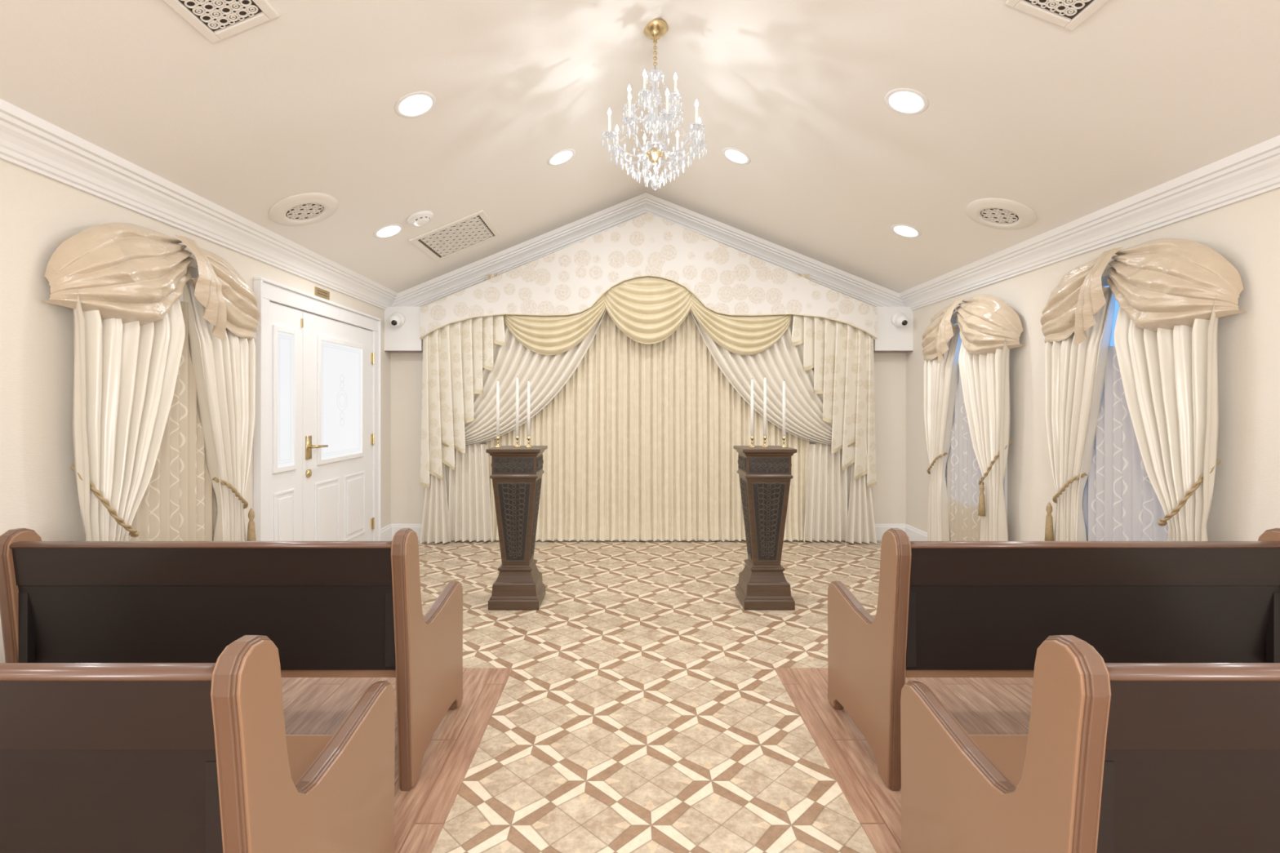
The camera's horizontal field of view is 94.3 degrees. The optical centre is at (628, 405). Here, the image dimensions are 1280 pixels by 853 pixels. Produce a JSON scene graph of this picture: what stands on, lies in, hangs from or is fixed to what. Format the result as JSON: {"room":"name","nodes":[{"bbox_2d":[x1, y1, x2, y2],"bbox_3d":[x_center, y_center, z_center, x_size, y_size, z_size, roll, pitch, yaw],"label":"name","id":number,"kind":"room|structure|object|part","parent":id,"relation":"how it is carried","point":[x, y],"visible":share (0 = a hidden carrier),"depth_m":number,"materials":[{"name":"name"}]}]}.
{"room":"house of worship","nodes":[
{"label":"house of worship","id":0,"kind":"room"},
{"bbox_2d":[0,159,391,662],"bbox_3d":[-2.290,0.125,1.900,0.100,2.290,7.400,0,0,0],"label":"wall","id":1,"kind":"structure","parent":0,"point":[38,491],"depth_m":2.27,"materials":[{"name":"paint"}]},
{"bbox_2d":[40,222,260,541],"bbox_3d":[-2.121,0.217,2.851,0.218,2.065,1.198,0,0,0],"label":"window curtain","id":2,"kind":"object","parent":1,"relation":"hanging from","point":[163,406],"visible":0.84,"depth_m":2.67,"materials":[{"name":"beige fabric"}]},
{"bbox_2d":[71,284,185,541],"bbox_3d":[-2.151,0.310,2.576,0.118,1.880,0.586,0,0,0],"label":"drape","id":3,"kind":"object","parent":2,"relation":"hanging from","point":[126,405],"depth_m":2.50,"materials":[{"name":"fabric"}]},
{"bbox_3d":[-2.180,0.370,2.835,0.020,1.760,0.870,0,0,0],"label":"sheer panel","id":4,"kind":"part","parent":2,"relation":"part of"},
{"bbox_2d":[182,279,255,541],"bbox_3d":[-2.151,0.310,3.147,0.117,1.880,0.490,0,0,0],"label":"drape","id":5,"kind":"object","parent":2,"relation":"hanging from","point":[219,375],"depth_m":3.08,"materials":[{"name":"fabric"}]},
{"bbox_2d":[179,265,199,301],"bbox_3d":[-2.230,0.055,2.830,0.020,1.530,0.760,0,0,0],"label":"window","id":6,"kind":"structure","parent":1,"relation":"in","point":[194,271],"depth_m":3.03,"materials":[{"name":"white paint"}]},
{"bbox_3d":[-2.237,0.055,2.830,0.004,1.410,0.640,0,0,0],"label":"pane","id":7,"kind":"part","parent":6,"relation":"part of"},
{"bbox_3d":[-2.230,0.055,2.830,0.020,1.530,0.760,0,0,0],"label":"frame","id":8,"kind":"part","parent":6,"relation":"part of","materials":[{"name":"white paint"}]},
{"bbox_2d":[0,98,397,310],"bbox_3d":[-2.186,-0.973,1.900,0.108,0.186,7.400,0,0,0],"label":"crown molding","id":9,"kind":"structure","parent":1,"relation":"attached to","point":[28,141],"depth_m":2.73,"materials":[{"name":"white paint"}]},
{"bbox_2d":[253,276,381,541],"bbox_3d":[-2.192,0.250,4.405,0.096,2.040,1.720,0,0,0],"label":"door","id":10,"kind":"structure","parent":1,"relation":"in","point":[317,437],"depth_m":4.22,"materials":[{"name":"white wood"}]},
{"bbox_3d":[-2.217,-0.040,3.835,0.005,0.860,0.190,0,0,0],"label":"glass pane","id":11,"kind":"part","parent":10,"relation":"part of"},
{"bbox_3d":[-2.182,0.290,4.173,0.076,0.160,0.176,0,0,0],"label":"handle","id":12,"kind":"part","parent":10,"relation":"part of","materials":[{"name":"gold metal"}]},
{"bbox_3d":[-2.216,-0.040,4.600,0.007,0.860,0.660,0,0,0],"label":"glass pane","id":13,"kind":"part","parent":10,"relation":"part of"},
{"bbox_2d":[314,286,329,299],"bbox_3d":[-2.236,-0.820,4.340,0.009,0.060,0.200,0,0,0],"label":"wall plaque","id":14,"kind":"object","parent":1,"relation":"attached to","point":[320,292],"visible":1,"depth_m":4.33,"materials":[{"name":"gold metal"}]},
{"bbox_2d":[381,524,391,541],"bbox_3d":[-2.231,1.192,1.900,0.018,0.155,7.400,0,0,0],"label":"baseboard","id":15,"kind":"structure","parent":1,"relation":"attached to","point":[386,531],"depth_m":5.48,"materials":[{"name":"white paint"}]},
{"bbox_2d":[0,0,1279,293],"bbox_3d":[0.190,-1.517,1.900,5.060,1.116,7.600,0,0,0],"label":"ceiling","id":16,"kind":"structure","parent":0,"point":[1064,124],"depth_m":2.84,"materials":[{"name":"paint"}]},
{"bbox_2d":[162,0,278,43],"bbox_3d":[-1.367,-1.346,1.910,0.242,0.107,0.420,0,0,0],"label":"ceiling vent","id":17,"kind":"object","parent":16,"relation":"in","point":[226,18],"visible":1,"depth_m":2.04,"materials":[{"name":"metal"}]},
{"bbox_2d":[178,0,262,31],"bbox_3d":[-1.367,-1.346,1.910,0.189,0.011,0.350,-22,0,0],"label":"grille","id":18,"kind":"object","parent":17,"relation":"attached to","point":[217,15],"depth_m":2.03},
{"bbox_2d":[268,192,338,226],"bbox_3d":[-1.885,-1.140,3.458,0.355,0.150,0.377,0,0,-15],"label":"ceiling vent","id":19,"kind":"object","parent":16,"relation":"in","point":[306,208],"visible":1,"depth_m":3.42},
{"bbox_2d":[285,203,324,219],"bbox_3d":[-1.882,-1.134,3.458,0.212,0.015,0.212,-22,0,0],"label":"grille","id":20,"kind":"object","parent":19,"relation":"attached to","point":[300,211],"depth_m":3.46,"materials":[{"name":"metal"}]},
{"bbox_2d":[373,223,403,238],"bbox_3d":[-1.683,-1.225,4.173,0.196,0.080,0.211,0,0,5],"label":"recessed light","id":21,"kind":"object","parent":16,"relation":"in","point":[389,230],"visible":1,"depth_m":4.17,"materials":[{"name":"white paint"}]},
{"bbox_2d":[394,91,436,118],"bbox_3d":[-1.048,-1.483,2.929,0.196,0.080,0.211,0,0,5],"label":"recessed light","id":22,"kind":"object","parent":16,"relation":"in","point":[415,104],"visible":1,"depth_m":2.92,"materials":[{"name":"white paint"}]},
{"bbox_2d":[406,210,433,226],"bbox_3d":[-1.452,-1.307,4.147,0.174,0.092,0.184,0,0,5],"label":"smoke detector","id":23,"kind":"object","parent":16,"relation":"attached to","point":[422,217],"visible":1,"depth_m":4.10,"materials":[{"name":"white paint"}]},
{"bbox_2d":[408,209,501,262],"bbox_3d":[-1.362,-1.348,4.765,0.553,0.233,0.650,0,0,0],"label":"ceiling vent","id":24,"kind":"object","parent":16,"relation":"in","point":[474,229],"visible":1,"depth_m":4.72,"materials":[{"name":"metal"}]},
{"bbox_2d":[417,214,494,257],"bbox_3d":[-1.362,-1.348,4.765,0.504,0.012,0.560,-22,0,0],"label":"grille","id":25,"kind":"object","parent":24,"relation":"attached to","point":[465,234],"depth_m":4.74,"materials":[{"name":"metal"}]},
{"bbox_2d":[546,148,575,165],"bbox_3d":[-0.463,-1.720,4.116,0.196,0.080,0.211,0,0,5],"label":"recessed light","id":26,"kind":"object","parent":16,"relation":"in","point":[563,156],"visible":1,"depth_m":4.11,"materials":[{"name":"white paint"}]},
{"bbox_2d":[601,17,707,189],"bbox_3d":[0.140,-1.543,3.079,0.527,0.844,0.528,0,0,-34],"label":"chandelier","id":27,"kind":"object","parent":16,"relation":"hanging from","point":[654,150],"visible":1,"depth_m":3.04,"materials":[{"name":"glass"}]},
{"bbox_3d":[0.008,-1.330,3.053,0.217,0.100,0.012,0,0,-11],"label":"arm","id":28,"kind":"part","parent":27,"relation":"part of","materials":[{"name":"clear glass"}]},
{"bbox_3d":[0.007,-1.501,2.880,0.020,0.042,0.019,0,0,0],"label":"bulb","id":29,"kind":"part","parent":27,"relation":"part of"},
{"bbox_3d":[0.028,-1.330,3.154,0.217,0.100,0.012,0,0,34],"label":"arm","id":30,"kind":"part","parent":27,"relation":"part of","materials":[{"name":"clear glass"}]},
{"bbox_3d":[0.058,-1.517,3.091,0.113,0.074,0.025,0,0,0],"label":"arm","id":31,"kind":"part","parent":27,"relation":"part of","materials":[{"name":"clear glass"}]},
{"bbox_3d":[0.066,-1.330,2.968,0.012,0.100,0.217,0,0,34],"label":"arm","id":32,"kind":"part","parent":27,"relation":"part of","materials":[{"name":"clear glass"}]},
{"bbox_3d":[0.082,-1.656,2.958,0.020,0.042,0.019,0,0,0],"label":"bulb","id":33,"kind":"part","parent":27,"relation":"part of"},
{"bbox_3d":[0.113,-1.330,3.212,0.012,0.100,0.217,0,0,-11],"label":"arm","id":34,"kind":"part","parent":27,"relation":"part of","materials":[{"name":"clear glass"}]},
{"bbox_3d":[0.105,-1.517,3.006,0.012,0.074,0.114,0,0,25],"label":"arm","id":35,"kind":"part","parent":27,"relation":"part of","materials":[{"name":"clear glass"}]},
{"bbox_3d":[0.140,-1.829,3.080,0.017,0.134,0.017,0,0,45],"label":"chain","id":36,"kind":"part","parent":27,"relation":"part of","materials":[{"name":"gold metal"}]},
{"bbox_3d":[0.140,-1.292,3.080,0.100,0.075,0.100,0,0,0],"label":"lamp shade","id":37,"kind":"part","parent":27,"relation":"part of","materials":[{"name":"gold metal"}]},
{"bbox_3d":[0.167,-1.330,2.948,0.012,0.100,0.217,0,0,-11],"label":"arm","id":38,"kind":"part","parent":27,"relation":"part of","materials":[{"name":"clear glass"}]},
{"bbox_3d":[0.200,-1.517,3.023,0.114,0.074,0.012,0,0,43],"label":"arm","id":39,"kind":"part","parent":27,"relation":"part of","materials":[{"name":"clear glass"}]},
{"bbox_3d":[0.188,-1.501,2.845,0.020,0.042,0.019,0,0,0],"label":"bulb","id":40,"kind":"part","parent":27,"relation":"part of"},
{"bbox_3d":[0.214,-1.330,3.192,0.012,0.100,0.217,0,0,34],"label":"arm","id":41,"kind":"part","parent":27,"relation":"part of","materials":[{"name":"clear glass"}]},
{"bbox_3d":[0.252,-1.330,3.006,0.217,0.100,0.012,0,0,34],"label":"arm","id":42,"kind":"part","parent":27,"relation":"part of","materials":[{"name":"clear glass"}]},
{"bbox_3d":[0.272,-1.330,3.107,0.217,0.100,0.012,0,0,-11],"label":"arm","id":43,"kind":"part","parent":27,"relation":"part of","materials":[{"name":"clear glass"}]},
{"bbox_3d":[0.340,-1.501,2.947,0.020,0.042,0.019,0,0,0],"label":"bulb","id":44,"kind":"part","parent":27,"relation":"part of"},
{"bbox_2d":[721,147,751,164],"bbox_3d":[0.755,-1.740,4.145,0.196,0.079,0.211,0,0,5],"label":"recessed light","id":45,"kind":"object","parent":16,"relation":"in","point":[734,155],"visible":1,"depth_m":4.14,"materials":[{"name":"white paint"}]},
{"bbox_2d":[890,223,921,237],"bbox_3d":[1.990,-1.250,4.254,0.196,0.079,0.211,0,0,5],"label":"recessed light","id":46,"kind":"object","parent":16,"relation":"in","point":[904,230],"visible":1,"depth_m":4.25,"materials":[{"name":"white paint"}]},
{"bbox_2d":[884,88,928,115],"bbox_3d":[1.370,-1.496,2.925,0.196,0.079,0.211,0,0,5],"label":"recessed light","id":47,"kind":"object","parent":16,"relation":"in","point":[908,101],"visible":1,"depth_m":2.92,"materials":[{"name":"white paint"}]},
{"bbox_2d":[965,197,1036,229],"bbox_3d":[2.235,-1.150,3.568,0.356,0.147,0.377,0,0,14],"label":"ceiling vent","id":48,"kind":"object","parent":16,"relation":"in","point":[992,212],"visible":1,"depth_m":3.54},
{"bbox_2d":[980,208,1018,223],"bbox_3d":[2.231,-1.144,3.568,0.212,0.015,0.212,22,0,0],"label":"grille","id":49,"kind":"object","parent":48,"relation":"attached to","point":[988,215],"depth_m":3.57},
{"bbox_2d":[1004,0,1108,31],"bbox_3d":[1.512,-1.433,1.972,0.253,0.110,0.425,0,0,0],"label":"ceiling vent","id":50,"kind":"object","parent":16,"relation":"in","point":[1059,12],"visible":1,"depth_m":2.13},
{"bbox_2d":[1024,0,1093,18],"bbox_3d":[1.512,-1.433,1.972,0.200,0.011,0.355,22,0,0],"label":"grille","id":51,"kind":"object","parent":50,"relation":"attached to","point":[1052,9],"depth_m":2.12,"materials":[{"name":"metal"}]},
{"bbox_2d":[391,255,906,524],"bbox_3d":[0.190,-0.352,5.650,5.060,3.245,0.100,0,0,0],"label":"wall","id":52,"kind":"structure","parent":0,"point":[889,495],"depth_m":5.60,"materials":[{"name":"paint"}]},
{"bbox_2d":[384,306,422,352],"bbox_3d":[-2.070,-0.704,5.530,0.340,0.413,0.140,0,0,0],"label":"soffit","id":53,"kind":"structure","parent":52,"relation":"attached to","point":[405,338],"depth_m":5.46,"materials":[{"name":"white paint"}]},
{"bbox_2d":[388,311,404,327],"bbox_3d":[-2.115,-0.785,5.396,0.132,0.142,0.127,0,0,0],"label":"security camera","id":54,"kind":"object","parent":53,"relation":"attached to","point":[397,319],"visible":1,"depth_m":5.37,"materials":[{"name":"white paint"}]},
{"bbox_2d":[391,192,904,306],"bbox_3d":[0.190,-1.404,5.546,4.860,1.166,0.108,0,0,0],"label":"crown molding","id":55,"kind":"structure","parent":52,"relation":"attached to","point":[822,273],"depth_m":5.53,"materials":[{"name":"white paint"}]},
{"bbox_2d":[391,524,905,540],"bbox_3d":[0.190,1.192,5.591,4.860,0.155,0.018,0,0,0],"label":"baseboard","id":56,"kind":"structure","parent":52,"relation":"attached to","point":[880,529],"depth_m":5.58,"materials":[{"name":"white paint"}]},
{"bbox_2d":[419,213,877,543],"bbox_3d":[0.184,-0.244,5.460,4.167,3.008,0.251,0,0,0],"label":"stage curtain","id":57,"kind":"object","parent":52,"relation":"hanging from","point":[640,343],"visible":0.96,"depth_m":5.46,"materials":[{"name":"beige fabric"}]},
{"bbox_3d":[-1.752,0.762,5.440,0.285,0.985,0.075,0,0,0],"label":"panel","id":58,"kind":"part","parent":57,"relation":"part of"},
{"bbox_3d":[-1.506,0.017,5.412,0.787,1.463,0.086,0,0,0],"label":"jabot trim","id":59,"kind":"part","parent":57,"relation":"part of","materials":[{"name":"beige fabric"}]},
{"bbox_2d":[464,309,606,445],"bbox_3d":[-0.940,-0.273,5.481,1.520,1.315,0.081,0,0,-1],"label":"drape","id":60,"kind":"object","parent":57,"relation":"hanging from","point":[547,373],"depth_m":5.47,"materials":[{"name":"fabric"}]},
{"bbox_3d":[0.188,0.015,5.539,3.016,2.490,0.078,0,0,0],"label":"sheer panel","id":61,"kind":"part","parent":57,"relation":"part of","materials":[{"name":"fabric"}]},
{"bbox_3d":[0.184,-1.175,5.479,4.146,1.146,0.213,0,0,0],"label":"cornice","id":62,"kind":"part","parent":57,"relation":"part of","materials":[{"name":"beige fabric"}]},
{"bbox_2d":[690,310,832,445],"bbox_3d":[1.308,-0.273,5.481,1.520,1.315,0.081,0,0,1],"label":"drape","id":63,"kind":"object","parent":57,"relation":"hanging from","point":[781,361],"depth_m":5.47,"materials":[{"name":"fabric"}]},
{"bbox_3d":[1.874,0.017,5.412,0.787,1.463,0.086,0,0,0],"label":"jabot trim","id":64,"kind":"part","parent":57,"relation":"part of","materials":[{"name":"beige fabric"}]},
{"bbox_3d":[2.120,0.762,5.440,0.285,0.985,0.075,0,0,0],"label":"panel","id":65,"kind":"part","parent":57,"relation":"part of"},
{"bbox_2d":[873,306,912,352],"bbox_3d":[2.445,-0.704,5.530,0.350,0.413,0.140,0,0,0],"label":"soffit","id":66,"kind":"structure","parent":52,"relation":"attached to","point":[891,338],"depth_m":5.46,"materials":[{"name":"white paint"}]},
{"bbox_2d":[891,311,908,327],"bbox_3d":[2.485,-0.785,5.396,0.132,0.142,0.127,0,0,0],"label":"security camera","id":67,"kind":"object","parent":66,"relation":"attached to","point":[898,319],"visible":1,"depth_m":5.37,"materials":[{"name":"white paint"}]},
{"bbox_2d":[417,540,881,852],"bbox_3d":[0.190,1.320,1.900,5.060,0.100,7.600,0,0,0],"label":"floor","id":68,"kind":"structure","parent":0,"point":[641,708],"depth_m":2.55,"materials":[{"name":"tile"}]},
{"bbox_2d":[281,667,512,852],"bbox_3d":[-1.399,1.268,0.533,1.682,0.003,4.666,0,0,0],"label":"floor","id":69,"kind":"structure","parent":68,"relation":"on","point":[311,705],"depth_m":2.32,"materials":[{"name":"brown wood"}]},
{"bbox_2d":[0,635,395,852],"bbox_3d":[-1.300,0.836,1.306,1.320,0.863,0.670,0,0,0],"label":"pew","id":70,"kind":"object","parent":69,"relation":"on","point":[95,757],"visible":1,"depth_m":1.02,"materials":[{"name":"brown paint"}]},
{"bbox_3d":[-1.300,0.449,1.004,1.220,0.016,0.045,0,0,0],"label":"rail","id":71,"kind":"part","parent":70,"relation":"part of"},
{"bbox_3d":[-1.300,0.667,1.035,1.220,0.420,0.090,0,0,0],"label":"backrest","id":72,"kind":"part","parent":70,"relation":"part of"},
{"bbox_3d":[-0.665,0.836,1.306,0.050,0.863,0.670,0,0,0],"label":"panel","id":73,"kind":"part","parent":70,"relation":"part of","materials":[{"name":"brown paint"}]},
{"bbox_3d":[-1.300,0.897,1.336,1.220,0.030,0.542,0,0,0],"label":"seat","id":74,"kind":"part","parent":70,"relation":"part of","materials":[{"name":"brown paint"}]},
{"bbox_2d":[0,528,462,791],"bbox_3d":[-1.368,0.836,2.221,1.320,0.863,0.670,0,0,0],"label":"pew","id":75,"kind":"object","parent":69,"relation":"on","point":[329,609],"visible":0.73,"depth_m":1.94,"materials":[{"name":"brown paint"}]},
{"bbox_3d":[-2.003,0.836,2.221,0.050,0.863,0.670,0,0,0],"label":"panel","id":76,"kind":"part","parent":75,"relation":"part of","materials":[{"name":"brown paint"}]},
{"bbox_3d":[-1.368,0.449,1.919,1.220,0.016,0.045,0,0,0],"label":"rail","id":77,"kind":"part","parent":75,"relation":"part of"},
{"bbox_3d":[-1.368,0.667,1.950,1.220,0.420,0.090,0,0,0],"label":"backrest","id":78,"kind":"part","parent":75,"relation":"part of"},
{"bbox_3d":[-1.368,0.897,2.251,1.220,0.030,0.542,0,0,0],"label":"seat","id":79,"kind":"part","parent":75,"relation":"part of","materials":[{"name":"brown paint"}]},
{"bbox_3d":[-0.733,0.836,2.221,0.050,0.863,0.670,0,0,0],"label":"panel","id":80,"kind":"part","parent":75,"relation":"part of","materials":[{"name":"brown paint"}]},
{"bbox_2d":[485,445,547,609],"bbox_3d":[-0.712,0.770,3.840,0.336,1.000,0.336,0,0,0],"label":"pedestal","id":81,"kind":"object","parent":68,"relation":"on","point":[517,473],"visible":1,"depth_m":3.71,"materials":[{"name":"brown wood"}]},
{"bbox_2d":[494,435,501,447],"bbox_3d":[-0.840,0.234,3.830,0.046,0.072,0.045,0,0,0],"label":"candle holder","id":82,"kind":"object","parent":81,"relation":"on","point":[497,437],"visible":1,"depth_m":3.82,"materials":[{"name":"gold metal"}]},
{"bbox_2d":[496,381,499,435],"bbox_3d":[-0.840,0.015,3.830,0.022,0.366,0.021,0,0,0],"label":"taper candle","id":83,"kind":"object","parent":82,"relation":"on","point":[497,383],"visible":1,"depth_m":3.82,"materials":[{"name":"white wax"}]},
{"bbox_3d":[-0.712,0.730,3.726,0.215,0.509,0.059,0,0,0],"label":"carved panel","id":84,"kind":"part","parent":81,"relation":"part of","materials":[{"name":"wood"}]},
{"bbox_2d":[514,435,520,447],"bbox_3d":[-0.722,0.234,3.870,0.046,0.072,0.045,0,0,0],"label":"candle holder","id":85,"kind":"object","parent":81,"relation":"on","point":[517,437],"visible":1,"depth_m":3.86,"materials":[{"name":"gold metal"}]},
{"bbox_2d":[515,377,519,435],"bbox_3d":[-0.722,0.002,3.870,0.022,0.392,0.021,0,0,0],"label":"taper candle","id":86,"kind":"object","parent":85,"relation":"on","point":[517,379],"visible":1,"depth_m":3.86,"materials":[{"name":"white wax"}]},
{"bbox_2d":[524,435,532,448],"bbox_3d":[-0.640,0.234,3.820,0.046,0.072,0.045,0,0,0],"label":"candle holder","id":87,"kind":"object","parent":81,"relation":"on","point":[528,438],"visible":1,"depth_m":3.81,"materials":[{"name":"gold metal"}]},
{"bbox_2d":[527,379,530,436],"bbox_3d":[-0.640,0.015,3.820,0.022,0.366,0.021,0,0,0],"label":"taper candle","id":88,"kind":"object","parent":87,"relation":"on","point":[528,382],"visible":1,"depth_m":3.81,"materials":[{"name":"white wax"}]},
{"bbox_3d":[-0.598,0.730,3.840,0.059,0.509,0.215,0,0,0],"label":"carved panel","id":89,"kind":"part","parent":81,"relation":"part of","materials":[{"name":"wood"}]},
{"bbox_2d":[733,445,796,609],"bbox_3d":[0.878,0.770,3.840,0.336,1.000,0.336,0,0,0],"label":"pedestal","id":90,"kind":"object","parent":68,"relation":"on","point":[765,476],"visible":1,"depth_m":3.71,"materials":[{"name":"brown wood"}]},
{"bbox_3d":[0.764,0.730,3.840,0.059,0.509,0.215,0,0,0],"label":"carved panel","id":91,"kind":"part","parent":90,"relation":"part of","materials":[{"name":"wood"}]},
{"bbox_2d":[748,435,755,447],"bbox_3d":[0.800,0.234,3.830,0.046,0.072,0.045,0,0,0],"label":"candle holder","id":92,"kind":"object","parent":90,"relation":"on","point":[752,438],"visible":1,"depth_m":3.82,"materials":[{"name":"gold metal"}]},
{"bbox_2d":[750,377,753,435],"bbox_3d":[0.800,0.009,3.830,0.022,0.376,0.021,0,0,0],"label":"taper candle","id":93,"kind":"object","parent":92,"relation":"on","point":[752,380],"visible":1,"depth_m":3.82,"materials":[{"name":"white wax"}]},
{"bbox_2d":[761,435,768,447],"bbox_3d":[0.892,0.234,3.870,0.046,0.072,0.045,0,0,0],"label":"candle holder","id":94,"kind":"object","parent":90,"relation":"on","point":[765,437],"visible":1,"depth_m":3.86,"materials":[{"name":"gold metal"}]},
{"bbox_2d":[763,375,766,435],"bbox_3d":[0.892,0.002,3.870,0.022,0.392,0.021,0,0,0],"label":"taper candle","id":95,"kind":"object","parent":94,"relation":"on","point":[765,380],"visible":1,"depth_m":3.86,"materials":[{"name":"white wax"}]},
{"bbox_3d":[0.878,0.730,3.726,0.215,0.509,0.059,0,0,0],"label":"carved panel","id":96,"kind":"part","parent":90,"relation":"part of","materials":[{"name":"wood"}]},
{"bbox_2d":[780,435,787,447],"bbox_3d":[1.005,0.234,3.830,0.046,0.072,0.045,0,0,0],"label":"candle holder","id":97,"kind":"object","parent":90,"relation":"on","point":[784,438],"visible":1,"depth_m":3.82,"materials":[{"name":"gold metal"}]},
{"bbox_2d":[782,379,785,435],"bbox_3d":[1.005,0.015,3.830,0.022,0.366,0.021,0,0,0],"label":"taper candle","id":98,"kind":"object","parent":97,"relation":"on","point":[784,382],"visible":1,"depth_m":3.82,"materials":[{"name":"white wax"}]},
{"bbox_2d":[773,667,1033,852],"bbox_3d":[1.663,1.268,0.533,1.915,0.003,4.666,0,0,0],"label":"floor","id":99,"kind":"structure","parent":68,"relation":"on","point":[980,705],"depth_m":2.38,"materials":[{"name":"brown wood"}]},
{"bbox_2d":[827,528,1279,791],"bbox_3d":[1.515,0.836,2.221,1.320,0.863,0.670,0,0,0],"label":"pew","id":100,"kind":"object","parent":99,"relation":"on","point":[945,609],"visible":0.73,"depth_m":1.94,"materials":[{"name":"brown paint"}]},
{"bbox_3d":[0.880,0.836,2.221,0.050,0.863,0.670,0,0,0],"label":"panel","id":101,"kind":"part","parent":100,"relation":"part of","materials":[{"name":"brown paint"}]},
{"bbox_3d":[1.515,0.897,2.251,1.220,0.030,0.542,0,0,0],"label":"seat","id":102,"kind":"part","parent":100,"relation":"part of","materials":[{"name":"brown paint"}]},
{"bbox_3d":[1.515,0.667,1.950,1.220,0.420,0.090,0,0,0],"label":"backrest","id":103,"kind":"part","parent":100,"relation":"part of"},
{"bbox_3d":[1.515,0.449,1.919,1.220,0.016,0.045,0,0,0],"label":"rail","id":104,"kind":"part","parent":100,"relation":"part of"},
{"bbox_3d":[2.150,0.836,2.221,0.050,0.863,0.670,0,0,0],"label":"panel","id":105,"kind":"part","parent":100,"relation":"part of","materials":[{"name":"brown paint"}]},
{"bbox_2d":[900,635,1279,852],"bbox_3d":[1.408,0.836,1.306,1.320,0.863,0.670,0,0,0],"label":"pew","id":106,"kind":"object","parent":99,"relation":"on","point":[1113,757],"visible":1,"depth_m":1.02,"materials":[{"name":"brown paint"}]},
{"bbox_3d":[1.408,0.897,1.336,1.220,0.030,0.542,0,0,0],"label":"seat","id":107,"kind":"part","parent":106,"relation":"part of","materials":[{"name":"brown paint"}]},
{"bbox_3d":[0.773,0.836,1.306,0.050,0.863,0.670,0,0,0],"label":"panel","id":108,"kind":"part","parent":106,"relation":"part of","materials":[{"name":"brown paint"}]},
{"bbox_3d":[1.408,0.449,1.004,1.220,0.016,0.045,0,0,0],"label":"rail","id":109,"kind":"part","parent":106,"relation":"part of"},
{"bbox_3d":[1.408,0.667,1.035,1.220,0.420,0.090,0,0,0],"label":"backrest","id":110,"kind":"part","parent":106,"relation":"part of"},
{"bbox_2d":[906,187,1279,541],"bbox_3d":[2.670,0.125,1.900,0.100,2.290,7.400,0,0,0],"label":"wall","id":111,"kind":"structure","parent":0,"point":[1246,500],"depth_m":2.63,"materials":[{"name":"paint"}]},
{"bbox_2d":[904,524,927,541],"bbox_3d":[2.611,1.192,1.900,0.018,0.155,7.400,0,0,0],"label":"baseboard","id":112,"kind":"structure","parent":111,"relation":"attached to","point":[914,534],"depth_m":5.39,"materials":[{"name":"white paint"}]},
{"bbox_2d":[921,293,1024,541],"bbox_3d":[2.502,0.217,4.491,0.216,2.065,1.178,0,0,0],"label":"window curtain","id":113,"kind":"object","parent":111,"relation":"hanging from","point":[967,402],"visible":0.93,"depth_m":4.39,"materials":[{"name":"beige fabric"}]},
{"bbox_2d":[924,324,961,541],"bbox_3d":[2.530,0.310,4.782,0.117,1.880,0.482,0,0,0],"label":"drape","id":114,"kind":"object","parent":113,"relation":"hanging from","point":[942,380],"depth_m":4.73,"materials":[{"name":"fabric"}]},
{"bbox_3d":[2.560,0.370,4.485,0.020,1.760,0.870,0,0,0],"label":"sheer panel","id":115,"kind":"part","parent":113,"relation":"part of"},
{"bbox_2d":[958,334,1010,541],"bbox_3d":[2.531,0.310,4.220,0.118,1.880,0.576,0,0,0],"label":"drape","id":116,"kind":"object","parent":113,"relation":"hanging from","point":[984,375],"depth_m":4.12,"materials":[{"name":"fabric"}]},
{"bbox_2d":[950,302,1007,515],"bbox_3d":[2.610,0.055,4.480,0.020,1.530,0.760,0,0,0],"label":"window","id":117,"kind":"structure","parent":111,"relation":"in","point":[953,319],"depth_m":4.10,"materials":[{"name":"white paint"}]},
{"bbox_2d":[899,134,1279,310],"bbox_3d":[2.566,-0.968,1.900,0.108,0.186,7.400,0,0,0],"label":"crown molding","id":118,"kind":"structure","parent":111,"relation":"attached to","point":[1254,171],"depth_m":3.04,"materials":[{"name":"white paint"}]},
{"bbox_2d":[1101,274,1119,346],"bbox_3d":[2.610,0.055,3.080,0.020,1.530,0.760,0,0,0],"label":"window","id":119,"kind":"structure","parent":111,"relation":"in","point":[1104,278],"depth_m":3.20,"materials":[{"name":"glass"}]},
{"bbox_3d":[2.610,0.055,3.080,0.020,1.530,0.760,0,0,0],"label":"frame","id":120,"kind":"part","parent":119,"relation":"part of","materials":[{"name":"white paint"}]},
{"bbox_3d":[2.617,0.055,3.080,0.004,1.410,0.640,0,0,0],"label":"pane","id":121,"kind":"part","parent":119,"relation":"part of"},
{"bbox_2d":[1040,237,1246,541],"bbox_3d":[2.503,0.217,3.067,0.214,2.065,1.129,0,0,0],"label":"window curtain","id":122,"kind":"object","parent":111,"relation":"hanging from","point":[1132,424],"visible":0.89,"depth_m":2.92,"materials":[{"name":"beige fabric"}]},
{"bbox_2d":[1044,287,1115,541],"bbox_3d":[2.530,0.310,3.345,0.117,1.880,0.463,0,0,0],"label":"drape","id":123,"kind":"object","parent":122,"relation":"hanging from","point":[1080,380],"depth_m":3.29,"materials":[{"name":"fabric"}]},
{"bbox_3d":[2.560,0.370,3.085,0.020,1.760,0.870,0,0,0],"label":"sheer panel","id":124,"kind":"part","parent":122,"relation":"part of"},
{"bbox_2d":[1114,294,1219,541],"bbox_3d":[2.531,0.310,2.805,0.118,1.880,0.553,0,0,0],"label":"drape","id":125,"kind":"object","parent":122,"relation":"hanging from","point":[1169,405],"depth_m":2.74,"materials":[{"name":"fabric"}]}
]}

